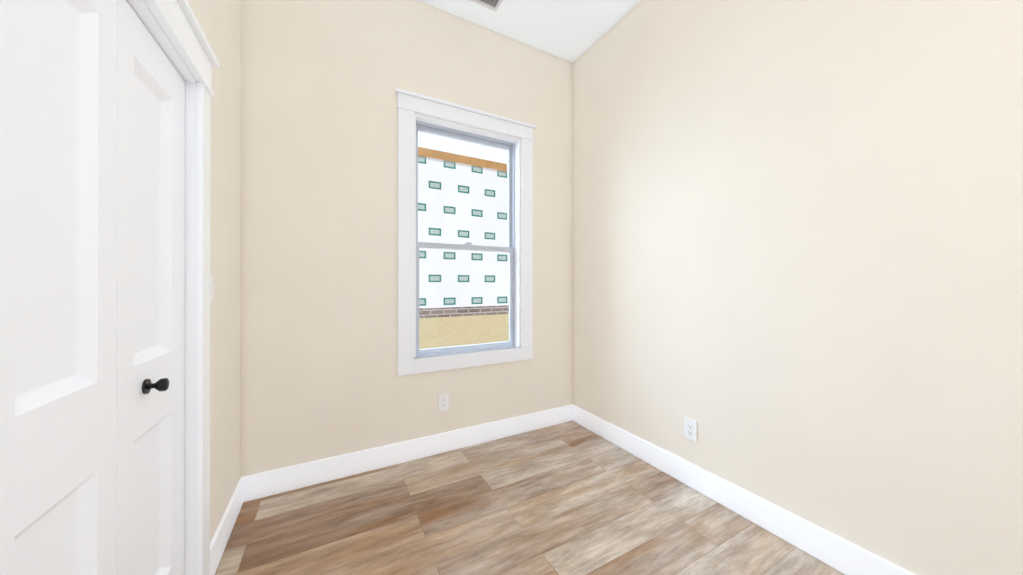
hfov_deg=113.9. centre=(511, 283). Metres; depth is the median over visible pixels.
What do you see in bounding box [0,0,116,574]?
closet door
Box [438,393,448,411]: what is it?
outlet
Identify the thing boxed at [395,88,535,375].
window
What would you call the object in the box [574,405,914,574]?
baseboard
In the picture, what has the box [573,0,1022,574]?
wall
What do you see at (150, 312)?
closet door
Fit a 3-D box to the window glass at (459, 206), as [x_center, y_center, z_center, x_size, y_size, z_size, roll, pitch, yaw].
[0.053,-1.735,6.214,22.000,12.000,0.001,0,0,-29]
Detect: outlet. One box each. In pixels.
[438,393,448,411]
[684,417,696,441]
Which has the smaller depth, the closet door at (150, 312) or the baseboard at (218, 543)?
the closet door at (150, 312)
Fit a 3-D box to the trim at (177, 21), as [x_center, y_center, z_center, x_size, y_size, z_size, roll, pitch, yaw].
[-0.978,0.164,0.890,0.042,2.186,1.138,0,0,-29]
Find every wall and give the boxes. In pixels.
[187,0,240,541]
[241,0,572,476]
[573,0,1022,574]
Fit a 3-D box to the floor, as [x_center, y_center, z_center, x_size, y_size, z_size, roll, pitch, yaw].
[0.423,1.307,0.803,2.701,0.100,4.130,0,0,-29]
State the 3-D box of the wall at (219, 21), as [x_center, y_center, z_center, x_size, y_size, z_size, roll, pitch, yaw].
[-0.702,-0.394,0.194,0.140,3.300,3.850,0,0,-29]
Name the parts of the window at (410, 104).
sash glass, window sash, window sash, sash glass, frame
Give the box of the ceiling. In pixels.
[417,0,640,62]
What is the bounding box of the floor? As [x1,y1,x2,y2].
[214,421,844,574]
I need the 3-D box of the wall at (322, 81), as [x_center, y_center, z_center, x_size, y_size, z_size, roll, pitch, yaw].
[-0.531,-0.390,2.558,2.701,3.300,0.140,0,0,-29]
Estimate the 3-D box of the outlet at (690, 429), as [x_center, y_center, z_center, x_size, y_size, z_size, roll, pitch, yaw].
[1.110,0.907,2.064,0.010,0.126,0.080,0,0,-29]
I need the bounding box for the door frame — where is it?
[126,0,196,574]
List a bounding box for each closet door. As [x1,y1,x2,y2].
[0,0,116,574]
[116,0,184,574]
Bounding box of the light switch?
[210,275,214,302]
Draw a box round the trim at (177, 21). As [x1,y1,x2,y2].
[143,0,218,574]
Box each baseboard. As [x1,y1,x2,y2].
[210,476,245,574]
[246,404,573,501]
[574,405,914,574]
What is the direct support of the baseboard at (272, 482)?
attached to the wall at (322, 81)
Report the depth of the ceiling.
2.57 m
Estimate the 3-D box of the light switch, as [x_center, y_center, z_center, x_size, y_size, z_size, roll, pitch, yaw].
[-1.277,0.023,1.416,0.019,0.118,0.074,0,0,-29]
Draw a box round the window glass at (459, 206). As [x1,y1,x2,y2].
[418,131,508,348]
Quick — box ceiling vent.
[470,0,502,11]
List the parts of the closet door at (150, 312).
knob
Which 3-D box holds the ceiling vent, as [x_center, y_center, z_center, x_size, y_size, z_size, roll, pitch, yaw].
[-0.227,-2.035,2.343,0.330,0.010,0.145,0,0,-29]
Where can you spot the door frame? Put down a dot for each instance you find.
(142, 11)

